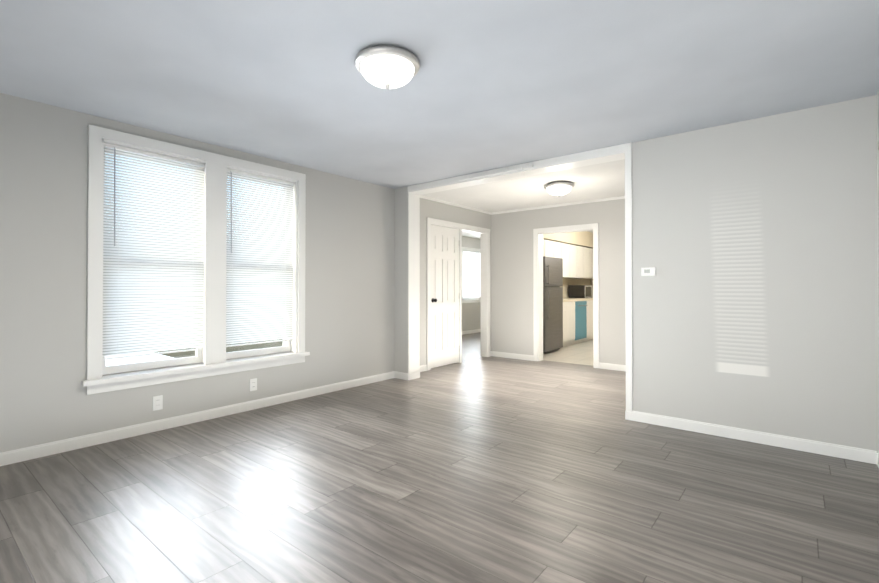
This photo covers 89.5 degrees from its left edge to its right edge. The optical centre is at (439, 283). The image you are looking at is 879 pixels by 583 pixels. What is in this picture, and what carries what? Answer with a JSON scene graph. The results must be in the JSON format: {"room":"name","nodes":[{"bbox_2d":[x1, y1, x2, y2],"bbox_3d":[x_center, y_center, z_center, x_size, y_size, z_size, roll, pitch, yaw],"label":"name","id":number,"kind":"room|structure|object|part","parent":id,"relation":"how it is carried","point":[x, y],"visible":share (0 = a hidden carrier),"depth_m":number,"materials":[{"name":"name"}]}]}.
{"room":"empty living room","nodes":[
{"label":"empty living room","id":0,"kind":"room"},
{"bbox_2d":[0,93,490,452],"bbox_3d":[-1.488,-0.016,4.772,0.200,2.440,7.600,0,-1,39],"label":"wall","id":1,"kind":"structure","parent":0,"point":[349,281],"depth_m":3.25,"materials":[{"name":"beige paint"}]},
{"bbox_2d":[153,395,162,410],"bbox_3d":[-2.291,0.969,3.605,0.008,0.114,0.070,0,-1,39],"label":"electrical outlet","id":2,"kind":"object","parent":1,"relation":"attached to","point":[157,402],"visible":1,"depth_m":3.60,"materials":[{"name":"white plastic"}]},
{"bbox_2d":[81,125,309,394],"bbox_3d":[-2.062,-0.173,4.015,0.260,1.980,1.900,0,-1,39],"label":"window unit","id":3,"kind":"structure","parent":1,"relation":"in","point":[152,364],"depth_m":3.90,"materials":[{"name":"white wood"}]},
{"bbox_2d":[102,143,204,359],"bbox_3d":[-2.315,-0.244,3.645,0.051,1.647,0.745,0,-1,39],"label":"window blind","id":4,"kind":"object","parent":3,"relation":"attached to","point":[153,288],"visible":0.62,"depth_m":3.62,"materials":[{"name":"white plastic"}]},
{"bbox_2d":[226,169,293,346],"bbox_3d":[-1.753,-0.238,4.341,0.051,1.647,0.745,0,-1,39],"label":"window blind","id":5,"kind":"object","parent":3,"relation":"attached to","point":[259,292],"visible":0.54,"depth_m":4.34,"materials":[{"name":"white plastic"}]},
{"bbox_2d":[0,371,395,465],"bbox_3d":[-2.121,1.153,3.808,0.014,0.085,4.920,0,-1,39],"label":"baseboard","id":6,"kind":"structure","parent":1,"relation":"attached to","point":[37,451],"depth_m":3.64,"materials":[{"name":"white wood"}]},
{"bbox_2d":[250,378,256,390],"bbox_3d":[-1.778,0.964,4.239,0.008,0.114,0.070,0,-1,39],"label":"electrical outlet","id":7,"kind":"object","parent":1,"relation":"attached to","point":[253,384],"visible":1,"depth_m":4.24,"materials":[{"name":"white plastic"}]},
{"bbox_2d":[226,172,290,358],"bbox_3d":[-1.827,-0.178,4.401,0.070,1.771,0.753,0,-1,39],"label":"window","id":8,"kind":"structure","parent":1,"relation":"in","point":[253,352],"depth_m":4.41,"materials":[{"name":"white plastic"}]},
{"bbox_2d":[404,365,426,376],"bbox_3d":[-0.315,1.172,6.044,0.014,0.085,0.430,0,-1,39],"label":"baseboard","id":9,"kind":"structure","parent":1,"relation":"attached to","point":[423,367],"depth_m":5.67,"materials":[{"name":"white wood"}]},
{"bbox_2d":[431,225,459,367],"bbox_3d":[0.095,0.181,6.571,0.108,2.051,0.707,0,-1,39],"label":"door","id":10,"kind":"structure","parent":1,"relation":"in","point":[445,298],"depth_m":6.58,"materials":[{"name":"white paint"}]},
{"bbox_2d":[420,195,491,214],"bbox_3d":[0.212,-1.202,6.712,0.020,0.035,2.100,0,-1,39],"label":"crown molding","id":11,"kind":"structure","parent":1,"relation":"attached to","point":[421,196],"depth_m":6.71,"materials":[{"name":"white wood"}]},
{"bbox_2d":[427,217,489,370],"bbox_3d":[0.285,0.147,6.902,0.156,2.150,1.635,0,-1,39],"label":"door frame","id":12,"kind":"structure","parent":1,"relation":"attached to","point":[484,233],"depth_m":7.13,"materials":[{"name":"white wood"}]},
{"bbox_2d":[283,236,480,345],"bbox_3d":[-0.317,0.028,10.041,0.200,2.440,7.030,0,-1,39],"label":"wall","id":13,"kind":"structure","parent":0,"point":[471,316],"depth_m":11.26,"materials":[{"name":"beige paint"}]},
{"bbox_2d":[463,251,478,299],"bbox_3d":[0.741,-0.215,11.393,0.070,1.246,0.896,0,-1,39],"label":"window unit","id":14,"kind":"structure","parent":13,"relation":"in","point":[465,298],"depth_m":11.37,"materials":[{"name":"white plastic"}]},
{"bbox_2d":[463,250,480,297],"bbox_3d":[0.816,-0.238,11.332,0.051,1.195,0.880,0,-1,39],"label":"blinds","id":15,"kind":"object","parent":14,"relation":"attached to","point":[471,275],"visible":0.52,"depth_m":11.36,"materials":[{"name":"white plastic"}]},
{"bbox_2d":[462,247,480,302],"bbox_3d":[0.845,-0.216,11.309,0.018,1.390,1.040,0,-1,39],"label":"window","id":16,"kind":"structure","parent":13,"relation":"in","point":[469,249],"depth_m":11.08,"materials":[{"name":"white"}]},
{"bbox_2d":[462,329,480,334],"bbox_3d":[-0.234,1.205,9.964,0.014,0.085,6.630,0,-1,39],"label":"baseboard","id":17,"kind":"structure","parent":13,"relation":"attached to","point":[476,330],"depth_m":11.25,"materials":[{"name":"white wood"}]},
{"bbox_2d":[0,332,878,582],"bbox_3d":[0.918,1.244,5.934,7.270,0.060,12.450,0,-1,39],"label":"floor","id":18,"kind":"structure","parent":0,"point":[474,466],"depth_m":2.46,"materials":[{"name":"grey laminate"}]},
{"bbox_2d":[0,0,878,238],"bbox_3d":[0.918,-1.276,5.956,7.270,0.100,12.450,0,-1,39],"label":"ceiling","id":19,"kind":"structure","parent":0,"point":[492,84],"depth_m":2.66,"materials":[{"name":"paint"}]},
{"bbox_2d":[355,45,419,89],"bbox_3d":[-0.292,-1.173,2.491,0.364,0.164,0.364,0,-1,39],"label":"flush-mount light","id":20,"kind":"object","parent":19,"relation":"attached to","point":[387,67],"visible":1,"depth_m":2.39,"materials":[{"name":"white glass"}]},
{"bbox_3d":[-0.292,-1.164,2.491,0.304,0.095,0.304,0,-1,39],"label":"lamp shade","id":21,"kind":"part","parent":20,"relation":"part of","materials":[{"name":"white glass"}]},
{"bbox_2d":[544,181,573,196],"bbox_3d":[1.474,-1.148,5.473,0.364,0.164,0.364,0,-1,39],"label":"light","id":22,"kind":"object","parent":19,"relation":"attached to","point":[558,188],"visible":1,"depth_m":5.36,"materials":[{"name":"white glass"}]},
{"bbox_3d":[1.474,-1.139,5.473,0.304,0.095,0.304,0,-1,39],"label":"lamp shade","id":23,"kind":"part","parent":22,"relation":"part of","materials":[{"name":"white glass"}]},
{"bbox_2d":[491,199,625,364],"bbox_3d":[2.381,-0.002,6.435,3.730,2.440,0.150,0,-1,39],"label":"wall","id":24,"kind":"structure","parent":0,"point":[511,282],"depth_m":7.07,"materials":[{"name":"beige paint"}]},
{"bbox_2d":[490,351,533,360],"bbox_3d":[1.184,1.183,7.282,0.790,0.085,0.020,0,-1,39],"label":"baseboard","id":25,"kind":"structure","parent":24,"relation":"attached to","point":[492,353],"depth_m":7.27,"materials":[{"name":"white wood"}]},
{"bbox_2d":[492,196,624,214],"bbox_3d":[2.250,-1.205,6.441,3.530,0.035,0.020,0,-1,39],"label":"crown molding","id":26,"kind":"structure","parent":24,"relation":"attached to","point":[517,210],"depth_m":6.74,"materials":[{"name":"white wood"}]},
{"bbox_2d":[533,223,598,367],"bbox_3d":[1.949,0.173,6.782,1.030,2.095,0.186,0,-1,39],"label":"trim","id":27,"kind":"structure","parent":24,"relation":"attached to","point":[538,233],"depth_m":6.99,"materials":[{"name":"white wood"}]},
{"bbox_2d":[599,362,625,370],"bbox_3d":[2.956,1.171,5.855,1.680,0.085,0.014,0,-1,39],"label":"baseboard","id":28,"kind":"structure","parent":24,"relation":"attached to","point":[608,366],"depth_m":6.26,"materials":[{"name":"white wood"}]},
{"bbox_2d":[543,340,592,365],"bbox_3d":[3.784,1.265,8.504,3.700,0.060,4.850,0,-1,39],"label":"floor","id":29,"kind":"structure","parent":0,"point":[580,353],"depth_m":7.71,"materials":[{"name":"tile"}]},
{"bbox_2d":[543,256,562,353],"bbox_3d":[1.803,0.375,8.126,0.740,1.685,0.740,0,-1,39],"label":"fridge","id":30,"kind":"object","parent":29,"relation":"on","point":[552,304],"visible":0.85,"depth_m":7.88,"materials":[{"name":"grey metal"}]},
{"bbox_3d":[1.869,0.143,7.663,0.052,0.930,0.022,0,-1,39],"label":"handle","id":31,"kind":"part","parent":30,"relation":"part of","materials":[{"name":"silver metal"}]},
{"bbox_2d":[563,301,566,346],"bbox_3d":[2.115,0.795,8.648,0.616,0.885,0.410,0,-1,39],"label":"base cabinet","id":32,"kind":"object","parent":29,"relation":"on","point":[564,302],"depth_m":8.55,"materials":[{"name":"white paint"}]},
{"bbox_2d":[567,301,574,345],"bbox_3d":[2.372,0.797,8.966,0.616,0.885,0.407,0,-1,39],"label":"base cabinet","id":33,"kind":"object","parent":29,"relation":"on","point":[570,304],"depth_m":8.77,"materials":[{"name":"white paint"}]},
{"bbox_2d":[563,297,592,300],"bbox_3d":[2.982,0.340,9.719,0.627,0.039,3.180,0,-1,39],"label":"countertop","id":34,"kind":"structure","parent":33,"relation":"on","point":[564,298],"depth_m":9.66,"materials":[{"name":"beige stone"}]},
{"bbox_2d":[567,285,592,297],"bbox_3d":[3.245,0.178,10.151,0.380,0.288,0.520,0,-1,39],"label":"microwave","id":35,"kind":"object","parent":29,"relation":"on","point":[574,290],"depth_m":9.97,"materials":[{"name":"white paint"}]},
{"bbox_2d":[575,305,586,343],"bbox_3d":[2.707,0.843,9.345,0.570,0.800,0.600,0,-1,39],"label":"base cabinet","id":36,"kind":"object","parent":29,"relation":"on","point":[577,313],"depth_m":9.18,"materials":[{"name":"teal paint"}]},
{"bbox_2d":[574,301,586,339],"bbox_3d":[2.724,0.752,9.333,0.614,0.780,0.600,0,-1,39],"label":"dishwasher","id":37,"kind":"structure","parent":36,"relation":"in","point":[580,307],"depth_m":9.14,"materials":[{"name":"blue metal"}]},
{"bbox_2d":[575,301,592,340],"bbox_3d":[3.017,0.804,9.764,0.616,0.885,0.434,0,-1,39],"label":"base cabinet","id":38,"kind":"object","parent":29,"relation":"on","point":[589,304],"depth_m":9.54,"materials":[{"name":"white paint"}]},
{"bbox_2d":[543,231,592,293],"bbox_3d":[2.552,0.024,9.510,0.530,2.440,4.850,0,-1,39],"label":"wall","id":39,"kind":"structure","parent":0,"point":[584,239],"depth_m":9.48,"materials":[{"name":"beige paint"}]},
{"bbox_2d":[543,239,546,256],"bbox_3d":[1.751,-0.690,8.434,0.336,0.330,0.380,0,-1,39],"label":"upper cabinet","id":40,"kind":"object","parent":39,"relation":"attached to","point":[544,241],"depth_m":8.50,"materials":[{"name":"white paint"}]},
{"bbox_2d":[547,240,554,257],"bbox_3d":[2.001,-0.498,8.742,0.336,0.710,0.396,0,-1,39],"label":"upper cabinet","id":41,"kind":"object","parent":39,"relation":"attached to","point":[550,244],"depth_m":8.70,"materials":[{"name":"white paint"}]},
{"bbox_2d":[555,242,562,258],"bbox_3d":[2.250,-0.495,9.050,0.336,0.710,0.397,0,-1,39],"label":"upper cabinet","id":42,"kind":"object","parent":39,"relation":"attached to","point":[558,246],"depth_m":8.99,"materials":[{"name":"white paint"}]},
{"bbox_2d":[563,243,570,277],"bbox_3d":[2.499,-0.492,9.359,0.336,0.710,0.396,0,-1,39],"label":"upper cabinet","id":43,"kind":"object","parent":39,"relation":"attached to","point":[566,247],"depth_m":9.33,"materials":[{"name":"white paint"}]},
{"bbox_2d":[571,245,578,278],"bbox_3d":[2.748,-0.490,9.667,0.336,0.710,0.396,0,-1,39],"label":"upper cabinet","id":44,"kind":"object","parent":39,"relation":"attached to","point":[577,262],"depth_m":9.66,"materials":[{"name":"white paint"}]},
{"bbox_2d":[579,247,582,278],"bbox_3d":[2.997,-0.487,9.975,0.336,0.710,0.396,0,-1,39],"label":"upper cabinet","id":45,"kind":"object","parent":39,"relation":"attached to","point":[580,248],"depth_m":9.93,"materials":[{"name":"white paint"}]},
{"bbox_2d":[583,247,590,278],"bbox_3d":[3.246,-0.485,10.283,0.336,0.710,0.396,0,-1,39],"label":"upper cabinet","id":46,"kind":"object","parent":39,"relation":"attached to","point":[586,251],"depth_m":10.22,"materials":[{"name":"white paint"}]},
{"bbox_2d":[591,248,592,278],"bbox_3d":[3.495,-0.482,10.591,0.336,0.710,0.397,0,-1,39],"label":"upper cabinet","id":47,"kind":"object","parent":39,"relation":"attached to","point":[591,248],"depth_m":10.46,"materials":[{"name":"white paint"}]},
{"bbox_2d":[395,95,878,452],"bbox_3d":[1.220,-0.019,4.409,4.470,2.440,0.200,0,-1,39],"label":"wall","id":48,"kind":"structure","parent":0,"point":[755,298],"depth_m":3.32,"materials":[{"name":"beige paint"}]},
{"bbox_2d":[458,164,532,180],"bbox_3d":[0.578,-1.187,4.769,0.930,0.030,0.037,0,-1,39],"label":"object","id":49,"kind":"object","parent":48,"relation":"attached to","point":[510,170],"visible":0.86,"depth_m":4.72,"materials":[{"name":"white plastic"}]},
{"bbox_2d":[408,143,632,410],"bbox_3d":[0.713,-0.058,4.819,2.685,2.355,0.224,0,-1,39],"label":"trim","id":50,"kind":"structure","parent":48,"relation":"attached to","point":[595,156],"depth_m":4.66,"materials":[{"name":"white wood"}]},
{"bbox_2d":[641,267,655,275],"bbox_3d":[1.792,-0.104,3.804,0.110,0.070,0.024,0,-1,39],"label":"thermostat","id":51,"kind":"object","parent":48,"relation":"attached to","point":[650,271],"visible":1,"depth_m":3.79,"materials":[{"name":"white plastic"}]},
{"bbox_2d":[625,410,871,463],"bbox_3d":[2.256,1.150,3.425,1.574,0.085,0.014,0,-1,39],"label":"baseboard","id":52,"kind":"structure","parent":48,"relation":"attached to","point":[776,440],"depth_m":3.32,"materials":[{"name":"white wood"}]},
{"bbox_2d":[877,90,878,316],"bbox_3d":[1.428,-0.048,0.951,0.200,2.440,5.320,0,-1,39],"label":"wall","id":53,"kind":"structure","parent":0,"point":[878,185],"depth_m":2.91,"materials":[{"name":"beige paint"}]},
{"bbox_2d":[872,450,878,467],"bbox_3d":[1.345,1.130,1.008,0.014,0.085,4.920,0,-1,39],"label":"baseboard","id":54,"kind":"structure","parent":53,"relation":"attached to","point":[875,456],"depth_m":2.92,"materials":[{"name":"white wood"}]},
{"label":"outside","id":55,"kind":"structure","parent":0,"visible":0},
{"bbox_2d":[106,352,172,365],"bbox_3d":[-25.560,1.655,3.762,35.400,0.080,34.300,0,-1,39],"label":"ground","id":56,"kind":"structure","parent":55,"point":[140,358],"depth_m":9.76,"materials":[{"name":"white"}]}
]}

